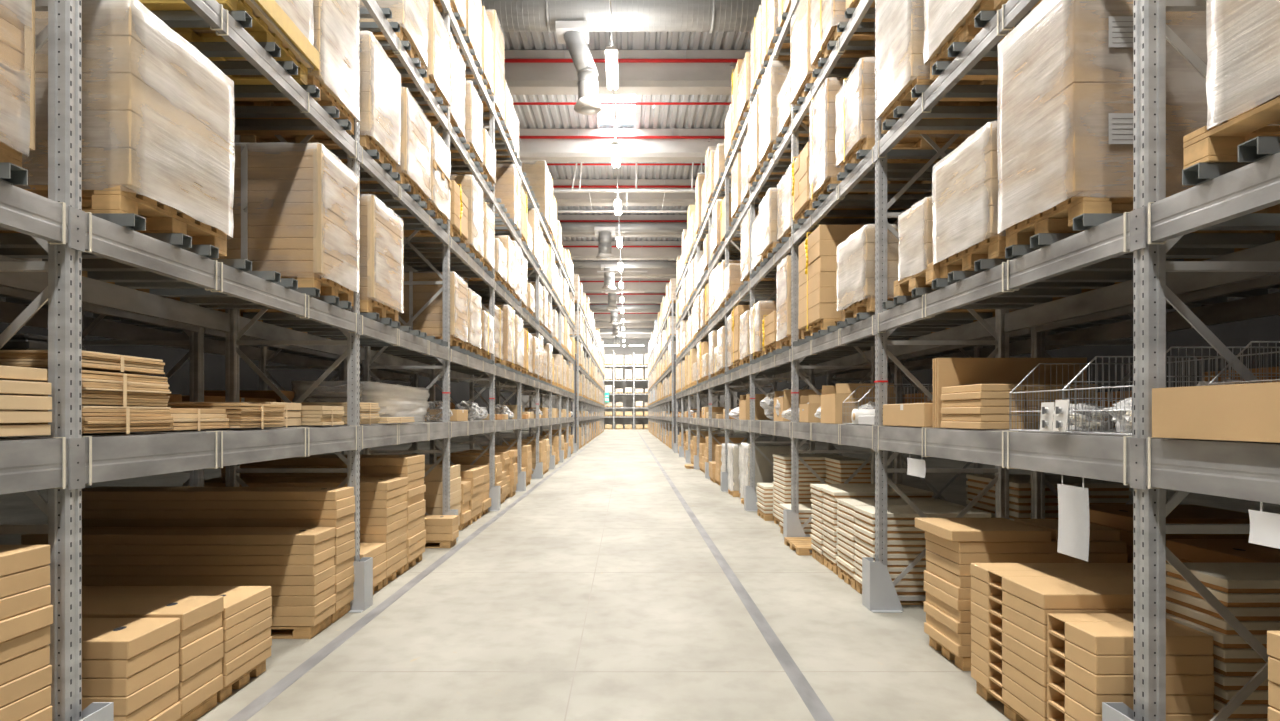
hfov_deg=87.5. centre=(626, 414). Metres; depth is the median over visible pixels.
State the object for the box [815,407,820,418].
plastic bag
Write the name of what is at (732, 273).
load
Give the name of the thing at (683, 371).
load
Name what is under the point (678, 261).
load
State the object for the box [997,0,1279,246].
load
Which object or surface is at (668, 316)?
load
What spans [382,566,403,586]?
wooden pallet
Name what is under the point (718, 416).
carton
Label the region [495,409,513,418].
plastic bag
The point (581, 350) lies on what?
load
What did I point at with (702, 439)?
carton
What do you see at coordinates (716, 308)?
load
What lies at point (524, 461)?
carton
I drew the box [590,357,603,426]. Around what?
rack
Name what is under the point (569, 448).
guard
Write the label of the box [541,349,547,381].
load
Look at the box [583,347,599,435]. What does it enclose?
rack
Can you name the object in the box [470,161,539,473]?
rack
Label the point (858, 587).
wooden pallet
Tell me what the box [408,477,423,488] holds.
carton
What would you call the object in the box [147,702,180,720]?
carton
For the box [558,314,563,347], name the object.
load
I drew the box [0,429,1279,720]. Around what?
floor
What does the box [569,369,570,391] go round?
load
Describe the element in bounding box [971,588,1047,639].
carton
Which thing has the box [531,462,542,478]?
guard
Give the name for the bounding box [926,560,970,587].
carton
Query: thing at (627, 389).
load
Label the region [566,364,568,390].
load
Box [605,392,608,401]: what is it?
sign
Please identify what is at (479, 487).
carton
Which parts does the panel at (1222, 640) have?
cream panel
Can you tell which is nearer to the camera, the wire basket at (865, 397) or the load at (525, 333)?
the wire basket at (865, 397)
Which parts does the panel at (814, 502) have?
cream panel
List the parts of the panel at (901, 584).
cream panel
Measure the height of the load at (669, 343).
1.130 m
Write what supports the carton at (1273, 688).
on the carton at (1273, 713)
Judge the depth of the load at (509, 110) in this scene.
12.61 m
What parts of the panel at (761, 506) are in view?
cream panel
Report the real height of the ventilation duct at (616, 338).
1.320 m
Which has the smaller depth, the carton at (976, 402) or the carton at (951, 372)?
the carton at (976, 402)
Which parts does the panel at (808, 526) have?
cream panel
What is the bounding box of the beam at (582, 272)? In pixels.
[573,268,676,277]
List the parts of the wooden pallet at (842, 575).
cream panel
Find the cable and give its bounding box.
[609,0,623,332]
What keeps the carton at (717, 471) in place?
on the carton at (718, 478)
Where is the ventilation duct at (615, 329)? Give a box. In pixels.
[611,322,620,335]
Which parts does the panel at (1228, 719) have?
cream panel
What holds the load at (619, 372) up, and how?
on the rack at (613, 352)
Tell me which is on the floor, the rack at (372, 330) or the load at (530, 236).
the rack at (372, 330)
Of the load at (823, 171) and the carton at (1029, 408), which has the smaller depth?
the carton at (1029, 408)
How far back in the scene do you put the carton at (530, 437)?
21.61 m
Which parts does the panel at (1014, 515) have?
cream panel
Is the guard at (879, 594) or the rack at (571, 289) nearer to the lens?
the guard at (879, 594)
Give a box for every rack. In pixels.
[0,0,356,720]
[0,162,67,494]
[0,259,198,331]
[82,305,344,488]
[225,0,448,561]
[258,346,416,454]
[360,364,458,454]
[362,0,493,514]
[430,97,521,491]
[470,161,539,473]
[496,208,551,475]
[515,239,561,455]
[529,263,568,451]
[540,278,574,446]
[555,299,583,449]
[561,313,586,446]
[569,321,589,438]
[576,327,591,436]
[576,333,594,439]
[579,338,596,437]
[583,343,597,436]
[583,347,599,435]
[586,351,600,420]
[589,354,601,433]
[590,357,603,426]
[592,359,604,428]
[594,365,612,419]
[613,352,632,428]
[633,352,652,428]
[648,360,659,421]
[649,357,652,429]
[650,354,663,433]
[651,351,664,422]
[652,347,667,431]
[654,343,670,422]
[655,338,673,427]
[657,333,673,434]
[659,327,679,441]
[661,321,684,434]
[664,313,687,435]
[667,299,694,449]
[675,274,708,446]
[680,261,719,450]
[687,241,733,456]
[696,208,749,461]
[708,161,776,473]
[724,101,814,490]
[750,0,874,536]
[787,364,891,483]
[792,0,1008,600]
[828,346,982,500]
[878,0,1279,720]
[896,305,1166,518]
[1035,274,1279,428]
[1146,136,1279,503]
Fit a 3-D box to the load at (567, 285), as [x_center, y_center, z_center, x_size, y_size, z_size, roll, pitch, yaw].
[-2.758,-4.293,25.013,1.100,1.130,0.740,0,0,0]
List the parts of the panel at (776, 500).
cream panel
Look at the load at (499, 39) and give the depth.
11.62 m
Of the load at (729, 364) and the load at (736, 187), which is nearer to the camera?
the load at (736, 187)
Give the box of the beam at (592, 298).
[583,292,665,302]
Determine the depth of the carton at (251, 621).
3.92 m
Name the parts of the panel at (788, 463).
cream panel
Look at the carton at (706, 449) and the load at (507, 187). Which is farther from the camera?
the carton at (706, 449)
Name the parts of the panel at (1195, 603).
cream panel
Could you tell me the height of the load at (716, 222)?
1.152 m
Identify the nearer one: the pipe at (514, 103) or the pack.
the pack
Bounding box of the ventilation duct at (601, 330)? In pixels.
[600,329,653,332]
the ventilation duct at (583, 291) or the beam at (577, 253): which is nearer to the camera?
the beam at (577, 253)
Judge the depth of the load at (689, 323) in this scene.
22.05 m
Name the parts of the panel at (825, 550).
cream panel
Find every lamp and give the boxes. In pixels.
[605,0,618,89]
[611,97,620,167]
[614,172,621,214]
[616,217,622,247]
[618,247,622,270]
[619,276,623,288]
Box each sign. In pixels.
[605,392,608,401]
[907,458,925,477]
[1057,475,1089,561]
[1248,502,1279,548]
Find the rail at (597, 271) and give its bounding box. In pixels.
[597,271,646,271]
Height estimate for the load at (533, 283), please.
1.100 m
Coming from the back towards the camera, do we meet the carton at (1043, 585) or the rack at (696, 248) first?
the rack at (696, 248)
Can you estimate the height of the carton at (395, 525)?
0.078 m
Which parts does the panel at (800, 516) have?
cream panel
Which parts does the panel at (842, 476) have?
cream panel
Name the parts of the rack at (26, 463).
shelf panel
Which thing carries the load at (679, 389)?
on the rack at (678, 395)
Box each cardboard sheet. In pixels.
[933,359,934,427]
[935,358,936,427]
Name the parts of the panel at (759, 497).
cream panel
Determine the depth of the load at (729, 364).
13.76 m
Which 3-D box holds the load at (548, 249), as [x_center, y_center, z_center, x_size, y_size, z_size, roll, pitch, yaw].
[-2.778,-4.304,19.290,1.158,1.152,0.810,0,0,0]
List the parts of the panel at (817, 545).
cream panel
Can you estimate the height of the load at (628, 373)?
1.130 m
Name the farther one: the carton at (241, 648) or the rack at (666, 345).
the rack at (666, 345)
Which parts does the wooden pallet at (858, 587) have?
cream panel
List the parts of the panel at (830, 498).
cream panel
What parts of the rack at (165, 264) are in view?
shelf panel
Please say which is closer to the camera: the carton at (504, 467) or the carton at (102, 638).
the carton at (102, 638)
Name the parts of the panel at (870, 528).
cream panel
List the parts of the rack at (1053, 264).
shelf panel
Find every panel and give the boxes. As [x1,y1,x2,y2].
[756,487,773,494]
[756,502,773,510]
[757,495,773,502]
[773,458,826,465]
[773,466,826,473]
[773,474,826,481]
[773,481,811,490]
[773,489,812,498]
[773,497,811,503]
[773,505,780,512]
[780,508,810,518]
[780,517,812,528]
[810,489,823,497]
[811,499,823,507]
[811,509,822,518]
[811,519,823,529]
[811,529,823,539]
[811,539,823,550]
[822,504,838,514]
[822,515,837,525]
[822,525,836,536]
[822,547,838,559]
[823,493,934,502]
[823,536,837,547]
[825,462,870,469]
[825,470,870,478]
[825,479,870,483]
[836,545,855,560]
[836,556,855,572]
[837,499,962,510]
[837,510,855,523]
[837,522,854,535]
[837,534,856,548]
[854,506,990,519]
[854,531,925,546]
[854,544,925,560]
[854,556,925,573]
[855,519,924,532]
[855,568,923,587]
[966,474,1129,490]
[966,487,1130,505]
[966,500,1058,518]
[1166,563,1279,592]
[1166,587,1279,620]
[1166,613,1266,647]
[1213,713,1267,720]
[1214,659,1265,675]
[1214,686,1267,703]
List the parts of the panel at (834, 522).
cream panel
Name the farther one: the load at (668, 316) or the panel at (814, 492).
the load at (668, 316)
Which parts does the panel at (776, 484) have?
cream panel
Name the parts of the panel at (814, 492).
cream panel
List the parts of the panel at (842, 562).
cream panel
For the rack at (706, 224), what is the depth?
17.40 m
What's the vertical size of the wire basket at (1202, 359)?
0.366 m
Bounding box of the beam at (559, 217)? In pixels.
[557,215,686,236]
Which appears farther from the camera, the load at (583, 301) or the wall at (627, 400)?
the wall at (627, 400)
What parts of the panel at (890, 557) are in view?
cream panel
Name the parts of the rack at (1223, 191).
shelf panel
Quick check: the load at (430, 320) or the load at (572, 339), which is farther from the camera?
the load at (572, 339)
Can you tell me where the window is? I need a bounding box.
[596,95,636,127]
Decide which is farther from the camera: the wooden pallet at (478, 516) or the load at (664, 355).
the load at (664, 355)
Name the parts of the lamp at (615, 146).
chain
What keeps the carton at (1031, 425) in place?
on the rack at (1053, 264)
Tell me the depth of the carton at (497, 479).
11.48 m
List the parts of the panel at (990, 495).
cream panel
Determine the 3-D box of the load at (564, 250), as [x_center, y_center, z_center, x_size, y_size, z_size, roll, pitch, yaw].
[-2.723,-5.548,24.050,1.106,0.680,0.740,0,0,0]
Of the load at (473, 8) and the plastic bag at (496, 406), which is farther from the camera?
the plastic bag at (496, 406)
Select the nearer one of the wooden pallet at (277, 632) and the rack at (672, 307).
the wooden pallet at (277, 632)
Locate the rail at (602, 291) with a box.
[602,291,644,292]
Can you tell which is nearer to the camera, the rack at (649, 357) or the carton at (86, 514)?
the carton at (86, 514)
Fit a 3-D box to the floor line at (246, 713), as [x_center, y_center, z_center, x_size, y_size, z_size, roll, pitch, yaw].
[-2.040,1.599,29.500,0.100,0.001,73.000,0,0,0]
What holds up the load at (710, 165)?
on the rack at (733, 251)
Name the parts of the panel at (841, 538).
cream panel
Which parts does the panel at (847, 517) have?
cream panel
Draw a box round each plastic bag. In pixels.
[426,401,452,420]
[455,399,481,419]
[466,407,487,419]
[495,404,510,416]
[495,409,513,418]
[728,407,738,418]
[760,388,789,419]
[774,395,783,415]
[781,408,790,420]
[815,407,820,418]
[859,401,874,408]
[1054,403,1119,430]
[1103,397,1131,432]
[1197,379,1245,385]
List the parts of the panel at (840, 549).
cream panel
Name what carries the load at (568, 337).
on the rack at (562, 270)
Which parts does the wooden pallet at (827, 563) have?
cream panel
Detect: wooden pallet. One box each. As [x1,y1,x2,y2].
[176,693,216,720]
[217,660,265,701]
[271,615,330,638]
[331,602,349,622]
[373,581,382,593]
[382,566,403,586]
[404,554,421,571]
[425,539,455,547]
[458,521,467,529]
[468,513,480,524]
[508,491,515,496]
[685,464,693,468]
[757,510,773,520]
[774,517,780,526]
[784,537,812,554]
[812,550,823,564]
[824,557,837,574]
[838,568,855,589]
[856,582,925,604]
[929,636,971,670]
[976,681,1028,720]
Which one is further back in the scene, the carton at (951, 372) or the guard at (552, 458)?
the guard at (552, 458)
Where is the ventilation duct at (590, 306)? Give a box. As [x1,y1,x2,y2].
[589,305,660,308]
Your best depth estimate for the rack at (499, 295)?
11.78 m
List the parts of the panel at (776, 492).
cream panel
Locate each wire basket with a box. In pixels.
[843,384,932,423]
[1009,356,1225,431]
[1063,347,1279,434]
[1209,341,1279,384]
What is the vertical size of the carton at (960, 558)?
0.070 m
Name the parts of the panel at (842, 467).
cream panel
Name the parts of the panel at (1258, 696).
cream panel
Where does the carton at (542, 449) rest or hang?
on the carton at (541, 455)
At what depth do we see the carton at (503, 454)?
12.53 m
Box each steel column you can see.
[571,354,577,450]
[673,354,678,450]
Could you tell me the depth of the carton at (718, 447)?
15.19 m
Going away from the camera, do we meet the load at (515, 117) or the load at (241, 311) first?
the load at (241, 311)
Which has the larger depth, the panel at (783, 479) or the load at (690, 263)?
the load at (690, 263)
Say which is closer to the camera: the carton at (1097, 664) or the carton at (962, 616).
the carton at (1097, 664)
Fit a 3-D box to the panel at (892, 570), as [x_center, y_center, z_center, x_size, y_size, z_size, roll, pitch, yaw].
[2.567,1.312,5.859,1.000,0.056,0.470,0,0,0]
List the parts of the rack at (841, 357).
shelf panel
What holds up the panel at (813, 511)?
on the cream panel
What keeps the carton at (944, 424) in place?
on the rack at (1053, 264)
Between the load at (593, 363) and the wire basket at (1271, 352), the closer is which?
the wire basket at (1271, 352)
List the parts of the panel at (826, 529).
cream panel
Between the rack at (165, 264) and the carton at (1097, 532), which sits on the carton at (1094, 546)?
the carton at (1097, 532)
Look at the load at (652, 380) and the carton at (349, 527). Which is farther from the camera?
the load at (652, 380)
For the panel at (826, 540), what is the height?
0.056 m
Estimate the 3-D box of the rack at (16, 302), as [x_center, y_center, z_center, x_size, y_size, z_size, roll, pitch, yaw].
[-4.053,-1.875,4.090,1.155,6.950,2.849,0,0,0]
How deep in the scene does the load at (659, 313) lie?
44.33 m
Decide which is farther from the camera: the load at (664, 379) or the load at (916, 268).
the load at (664, 379)
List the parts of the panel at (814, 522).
cream panel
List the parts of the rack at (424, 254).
shelf panel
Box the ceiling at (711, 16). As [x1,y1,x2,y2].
[482,0,760,32]
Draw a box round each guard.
[79,702,113,720]
[348,557,372,612]
[444,510,457,541]
[488,486,500,510]
[516,472,525,491]
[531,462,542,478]
[549,455,554,468]
[558,450,563,462]
[567,446,570,456]
[573,443,576,452]
[674,443,677,452]
[679,446,684,456]
[685,450,690,462]
[694,455,699,468]
[705,462,709,478]
[721,472,727,491]
[744,486,757,510]
[783,510,805,540]
[862,557,903,612]
[1102,702,1133,720]
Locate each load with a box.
[0,0,34,166]
[0,0,234,255]
[13,258,179,300]
[139,0,318,84]
[209,142,359,305]
[213,309,261,321]
[234,0,359,134]
[240,30,400,171]
[244,194,403,320]
[360,0,428,77]
[360,87,430,209]
[397,126,451,223]
[398,272,467,348]
[401,0,450,115]
[404,180,467,243]
[425,32,465,143]
[433,0,466,35]
[450,80,482,162]
[450,174,483,261]
[451,128,495,185]
[456,0,481,67]
[460,238,506,284]
[464,289,481,353]
[466,6,493,101]
[478,310,493,358]
[479,9,504,125]
[481,202,494,271]
[481,304,502,362]
[483,164,519,230]
[487,79,513,140]
[495,235,515,293]
[496,108,518,157]
[496,304,514,367]
[510,186,527,242]
[511,241,521,300]
[512,314,523,371]
[521,161,548,224]
[521,254,527,307]
[521,329,528,373]
[525,283,534,315]
[526,222,532,250]
[527,281,542,324]
[527,333,532,374]
[528,208,538,261]
[528,224,542,269]
[530,336,539,378]
[531,334,543,379]
[541,287,548,329]
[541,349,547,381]
[542,173,552,233]
[543,236,546,276]
[543,343,552,383]
[545,209,555,243]
[546,249,554,290]
[547,243,550,283]
[547,302,551,334]
[552,272,562,305]
[552,310,557,340]
[552,354,561,387]
[552,357,553,384]
[553,196,556,245]
[554,365,558,386]
[555,244,562,262]
[555,264,557,295]
[557,220,561,258]
[558,274,560,301]
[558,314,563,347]
[561,355,562,388]
[563,249,566,269]
[563,278,566,311]
[563,359,566,389]
[564,317,566,350]
[566,249,570,279]
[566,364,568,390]
[567,285,568,314]
[567,323,569,353]
[569,274,579,302]
[569,299,572,321]
[569,311,581,336]
[569,341,579,365]
[569,363,572,392]
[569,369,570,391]
[570,337,574,359]
[571,262,573,286]
[572,303,574,324]
[579,282,582,308]
[579,374,584,397]
[579,382,581,395]
[580,343,582,367]
[582,299,584,313]
[583,293,585,315]
[584,328,587,346]
[586,296,588,322]
[586,378,587,398]
[589,309,591,327]
[589,382,591,400]
[593,363,594,380]
[594,319,657,405]
[605,354,611,364]
[605,369,611,379]
[605,385,611,392]
[615,355,622,364]
[616,369,622,379]
[625,355,631,364]
[625,370,631,379]
[625,387,631,392]
[635,369,642,379]
[635,389,642,392]
[636,354,642,364]
[636,401,642,406]
[644,354,647,364]
[645,369,647,379]
[658,312,660,333]
[659,382,661,400]
[661,302,662,325]
[663,355,664,372]
[663,379,664,398]
[666,284,669,313]
[666,352,667,369]
[667,316,669,339]
[668,343,669,367]
[669,316,675,335]
[670,278,678,302]
[670,341,680,365]
[670,372,692,395]
[676,298,678,323]
[676,328,680,358]
[677,261,678,285]
[677,363,680,392]
[678,364,680,391]
[679,255,681,279]
[679,290,680,317]
[680,320,686,353]
[682,229,686,271]
[682,278,685,311]
[682,360,684,390]
[683,331,685,350]
[684,235,687,265]
[685,354,687,388]
[686,274,692,305]
[686,320,687,347]
[687,205,694,258]
[688,263,690,301]
[688,314,691,344]
[688,355,689,387]
[690,212,694,250]
[690,259,694,297]
[690,349,696,386]
[691,308,693,340]
[692,362,696,385]
[693,299,696,338]
[694,252,702,290]
[695,173,708,233]
[695,295,701,334]
[697,259,700,284]
[697,341,708,383]
[700,289,705,329]
[700,342,708,381]
[701,179,706,222]
[701,256,704,276]
[702,353,708,380]
[703,234,714,270]
[705,146,716,212]
[705,282,708,324]
[707,150,723,203]
[709,269,715,319]
[709,331,716,377]
[710,226,713,262]
[712,199,722,253]
[714,143,732,190]
[714,263,735,313]
[714,346,718,374]
[717,326,724,373]
[718,260,740,307]
[720,193,740,241]
[724,103,741,160]
[724,263,742,300]
[727,315,732,369]
[731,59,747,140]
[731,153,743,218]
[731,305,749,367]
[738,52,752,125]
[740,310,749,363]
[741,132,765,203]
[741,209,775,281]
[748,93,785,185]
[750,5,763,95]
[750,301,775,358]
[752,213,761,270]
[758,61,801,166]
[758,188,779,261]
[761,0,789,67]
[762,311,779,353]
[776,69,809,143]
[776,256,801,348]
[777,164,813,242]
[778,0,790,35]
[790,0,855,114]
[791,142,904,223]
[798,225,873,338]
[809,78,931,208]
[810,0,874,68]
[835,57,972,171]
[836,224,994,320]
[846,0,874,21]
[875,0,998,133]
[894,197,940,296]
[923,0,1041,79]
[932,121,1180,277]
[932,309,1020,332]
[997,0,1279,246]
[1052,282,1121,300]
[1181,248,1247,260]
[1183,0,1279,168]
[1263,230,1279,240]
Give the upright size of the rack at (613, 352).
8.600 m
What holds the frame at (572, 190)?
hanging from the pipe at (563, 164)
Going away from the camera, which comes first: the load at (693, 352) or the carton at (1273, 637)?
the carton at (1273, 637)
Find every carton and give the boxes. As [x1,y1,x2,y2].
[0,545,49,576]
[0,565,49,597]
[0,585,50,619]
[0,605,52,642]
[0,625,49,663]
[0,645,49,684]
[0,665,51,707]
[0,685,50,720]
[19,705,51,720]
[21,527,334,544]
[82,487,353,499]
[82,495,354,509]
[82,504,354,518]
[82,513,353,527]
[82,537,334,554]
[82,546,334,564]
[82,556,333,575]
[82,565,334,585]
[82,586,270,618]
[82,596,223,629]
[82,618,179,658]
[82,634,178,677]
[82,651,178,696]
[82,668,178,715]
[114,685,177,720]
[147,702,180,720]
[153,394,181,401]
[177,674,222,715]
[178,627,222,664]
[178,642,222,681]
[178,658,221,698]
[179,612,221,647]
[182,395,275,401]
[183,477,407,490]
[204,390,294,401]
[221,462,424,473]
[221,470,424,481]
[221,596,271,629]
[221,636,271,674]
[222,626,270,663]
[223,606,271,640]
[223,616,271,652]
[223,646,270,686]
[240,455,424,465]
[271,575,334,595]
[271,584,334,605]
[271,594,335,615]
[272,604,334,625]
[334,521,354,536]
[334,530,354,546]
[334,539,354,555]
[334,548,354,564]
[334,583,353,601]
[335,557,353,573]
[335,565,353,583]
[335,574,354,592]
[335,591,353,610]
[360,485,407,499]
[360,493,406,507]
[360,501,407,516]
[360,509,406,525]
[360,517,406,533]
[360,525,406,542]
[360,543,385,558]
[373,552,385,567]
[373,561,386,576]
[373,570,385,585]
[385,532,406,551]
[385,548,406,567]
[386,540,406,559]
[386,556,406,576]
[406,507,424,522]
[406,515,424,530]
[407,485,425,497]
[407,493,423,505]
[407,499,424,513]
[407,522,424,538]
[407,529,425,546]
[407,537,425,554]
[407,545,424,562]
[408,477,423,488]
[423,477,460,493]
[424,464,459,480]
[424,489,460,507]
[425,409,467,420]
[425,501,460,514]
[425,515,457,525]
[425,523,457,532]
[426,530,458,540]
[429,402,454,408]
[437,455,499,462]
[439,462,501,469]
[450,451,508,458]
[460,465,488,474]
[460,467,483,478]
[460,501,468,513]
[460,510,470,523]
[461,475,483,486]
[461,481,470,493]
[461,491,470,503]
[464,450,517,457]
[469,490,481,502]
[469,497,481,510]
[471,483,482,494]
[471,505,481,517]
[482,445,530,451]
[482,482,489,492]
[482,490,488,501]
[482,498,490,510]
[483,473,489,483]
[495,405,521,418]
[495,414,502,419]
[495,468,501,476]
[495,475,500,483]
[500,457,509,464]
[501,471,505,479]
[501,484,506,493]
[502,414,507,419]
[502,441,544,447]
[502,464,508,470]
[509,457,515,464]
[509,463,516,471]
[509,470,517,478]
[510,439,548,445]
[510,477,517,485]
[510,484,516,492]
[516,451,531,457]
[516,457,531,464]
[521,463,531,470]
[522,414,527,418]
[525,407,547,417]
[526,468,531,476]
[527,436,558,439]
[531,446,544,452]
[531,457,543,463]
[532,452,543,457]
[542,430,565,432]
[542,433,565,436]
[548,408,555,417]
[557,409,565,416]
[557,421,685,448]
[569,410,673,416]
[690,430,717,434]
[690,435,717,439]
[693,436,724,441]
[699,443,705,448]
[704,407,724,417]
[705,437,746,441]
[705,447,715,452]
[705,452,714,457]
[705,457,714,462]
[706,412,722,417]
[706,442,746,447]
[709,462,715,468]
[709,467,714,473]
[715,451,720,457]
[715,456,721,463]
[715,468,720,475]
[715,474,720,481]
[716,414,722,418]
[716,445,721,451]
[716,462,721,469]
[723,409,738,418]
[729,414,738,418]
[739,394,773,419]
[774,390,821,420]
[799,395,820,421]
[821,383,895,423]
[858,416,874,424]
[883,403,932,426]
[905,392,932,403]
[915,518,1050,541]
[924,570,970,598]
[924,581,970,610]
[924,601,971,633]
[924,622,971,656]
[925,531,1125,552]
[926,539,1127,563]
[926,550,971,575]
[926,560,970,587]
[926,592,970,621]
[926,613,971,644]
[937,358,1086,427]
[941,392,1023,400]
[941,407,1023,413]
[941,421,1023,428]
[942,384,1024,393]
[942,399,1023,406]
[942,414,1023,421]
[970,563,1166,608]
[971,576,1132,624]
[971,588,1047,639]
[971,601,1047,655]
[971,614,1047,670]
[971,627,1047,686]
[971,640,1047,701]
[971,652,1046,716]
[971,665,1047,720]
[1014,519,1119,540]
[1019,384,1094,391]
[1022,399,1094,406]
[1025,392,1094,398]
[1025,407,1094,413]
[1025,414,1094,421]
[1025,422,1087,428]
[1047,613,1212,654]
[1047,631,1213,674]
[1047,666,1213,713]
[1047,684,1213,720]
[1047,701,1076,720]
[1048,649,1213,694]
[1089,504,1249,531]
[1090,522,1249,546]
[1098,391,1131,426]
[1126,545,1132,560]
[1152,382,1279,442]
[1166,539,1279,562]
[1166,558,1195,562]
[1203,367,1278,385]
[1267,631,1279,658]
[1268,656,1279,684]
[1268,681,1279,709]
[1268,707,1279,720]
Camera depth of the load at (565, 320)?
23.83 m
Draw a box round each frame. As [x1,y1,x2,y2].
[552,296,573,443]
[553,162,701,212]
[676,295,700,444]
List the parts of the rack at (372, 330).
shelf panel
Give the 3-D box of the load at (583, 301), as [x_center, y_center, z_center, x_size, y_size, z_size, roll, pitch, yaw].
[-2.718,-5.548,34.271,1.106,0.680,0.740,0,0,0]
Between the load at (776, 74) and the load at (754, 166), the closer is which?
the load at (776, 74)
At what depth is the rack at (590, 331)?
39.71 m
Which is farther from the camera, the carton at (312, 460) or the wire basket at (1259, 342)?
the carton at (312, 460)
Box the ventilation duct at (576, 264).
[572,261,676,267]
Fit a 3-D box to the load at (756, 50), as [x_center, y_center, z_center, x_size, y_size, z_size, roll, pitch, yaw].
[2.610,-5.785,10.755,1.143,1.152,0.830,0,0,0]
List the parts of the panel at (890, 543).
cream panel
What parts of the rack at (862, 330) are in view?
shelf panel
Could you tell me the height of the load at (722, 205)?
1.002 m
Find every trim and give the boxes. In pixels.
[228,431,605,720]
[274,446,963,720]
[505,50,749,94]
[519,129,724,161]
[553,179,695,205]
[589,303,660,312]
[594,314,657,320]
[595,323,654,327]
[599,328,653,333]
[600,334,650,338]
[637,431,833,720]
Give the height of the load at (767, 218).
0.902 m
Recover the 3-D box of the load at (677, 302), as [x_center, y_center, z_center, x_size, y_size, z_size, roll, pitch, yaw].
[2.623,-4.269,27.826,1.100,1.080,0.800,0,0,0]
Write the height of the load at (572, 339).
0.880 m
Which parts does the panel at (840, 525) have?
cream panel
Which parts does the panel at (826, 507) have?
cream panel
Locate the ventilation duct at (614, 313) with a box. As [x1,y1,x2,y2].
[608,307,619,324]
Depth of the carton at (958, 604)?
4.29 m
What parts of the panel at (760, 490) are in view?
cream panel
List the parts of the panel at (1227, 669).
cream panel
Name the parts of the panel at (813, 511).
cream panel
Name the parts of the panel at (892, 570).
cream panel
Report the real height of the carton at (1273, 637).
0.080 m
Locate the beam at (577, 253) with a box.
[562,241,681,259]
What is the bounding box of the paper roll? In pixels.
[851,409,874,423]
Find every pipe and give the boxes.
[505,48,737,66]
[513,98,731,108]
[519,127,724,141]
[547,163,704,167]
[553,178,694,188]
[559,220,686,222]
[563,240,681,248]
[579,278,669,283]
[586,294,665,295]
[589,304,660,304]
[594,313,657,314]
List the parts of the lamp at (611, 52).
chain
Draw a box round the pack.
[1040,400,1069,431]
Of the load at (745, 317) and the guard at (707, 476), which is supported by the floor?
the guard at (707, 476)
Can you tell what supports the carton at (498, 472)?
on the carton at (497, 479)
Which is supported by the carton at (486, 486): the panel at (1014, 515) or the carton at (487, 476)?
the carton at (487, 476)
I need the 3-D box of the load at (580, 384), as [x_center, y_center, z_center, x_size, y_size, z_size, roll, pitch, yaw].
[-2.761,-1.232,32.366,1.106,0.680,0.800,0,0,0]
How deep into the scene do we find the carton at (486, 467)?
10.89 m
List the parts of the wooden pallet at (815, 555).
cream panel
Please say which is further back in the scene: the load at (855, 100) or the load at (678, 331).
the load at (678, 331)
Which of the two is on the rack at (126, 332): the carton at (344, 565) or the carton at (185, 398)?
the carton at (185, 398)
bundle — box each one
[0,350,164,373]
[0,366,51,436]
[0,406,173,433]
[6,370,170,406]
[120,403,284,428]
[139,408,228,430]
[168,402,300,426]
[282,402,379,424]
[289,406,343,425]
[291,381,429,423]
[378,417,414,422]
[721,443,724,471]
[727,443,740,496]
[738,444,741,497]
[740,443,790,503]
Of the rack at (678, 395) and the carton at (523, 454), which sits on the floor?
the rack at (678, 395)
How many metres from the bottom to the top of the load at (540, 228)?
1.152 m
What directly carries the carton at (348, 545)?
on the carton at (340, 558)
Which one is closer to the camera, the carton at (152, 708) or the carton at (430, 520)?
the carton at (152, 708)
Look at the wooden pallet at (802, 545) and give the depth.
7.91 m
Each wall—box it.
[0,297,514,413]
[521,339,736,428]
[737,289,1279,406]
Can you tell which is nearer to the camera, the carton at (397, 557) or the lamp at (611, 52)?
the carton at (397, 557)
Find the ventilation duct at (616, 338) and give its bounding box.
[612,331,621,344]
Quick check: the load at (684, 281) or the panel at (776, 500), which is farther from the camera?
the load at (684, 281)
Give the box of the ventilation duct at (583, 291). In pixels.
[583,291,665,291]
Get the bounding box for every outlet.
[555,21,601,114]
[594,227,615,259]
[601,264,617,289]
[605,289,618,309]
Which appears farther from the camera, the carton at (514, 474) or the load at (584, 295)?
the load at (584, 295)
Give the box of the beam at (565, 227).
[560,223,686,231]
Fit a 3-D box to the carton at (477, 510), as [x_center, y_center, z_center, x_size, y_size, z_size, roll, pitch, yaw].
[-2.765,1.453,10.095,1.001,0.113,0.712,0,0,0]
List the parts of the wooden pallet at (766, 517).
cream panel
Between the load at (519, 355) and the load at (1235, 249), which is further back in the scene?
the load at (519, 355)
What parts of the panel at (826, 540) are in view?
cream panel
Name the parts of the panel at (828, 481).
cream panel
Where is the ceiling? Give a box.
[502,32,751,260]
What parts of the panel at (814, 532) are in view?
cream panel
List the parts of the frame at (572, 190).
rail, rail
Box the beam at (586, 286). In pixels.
[579,278,670,290]
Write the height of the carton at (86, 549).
0.070 m
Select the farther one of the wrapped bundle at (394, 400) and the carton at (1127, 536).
the wrapped bundle at (394, 400)
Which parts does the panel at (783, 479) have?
cream panel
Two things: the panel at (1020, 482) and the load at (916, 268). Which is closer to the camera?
the load at (916, 268)
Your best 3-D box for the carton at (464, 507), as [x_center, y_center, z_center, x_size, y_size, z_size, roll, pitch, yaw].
[-2.788,1.303,9.487,1.001,0.136,0.442,0,0,0]
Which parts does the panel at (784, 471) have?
cream panel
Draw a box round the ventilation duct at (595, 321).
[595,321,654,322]

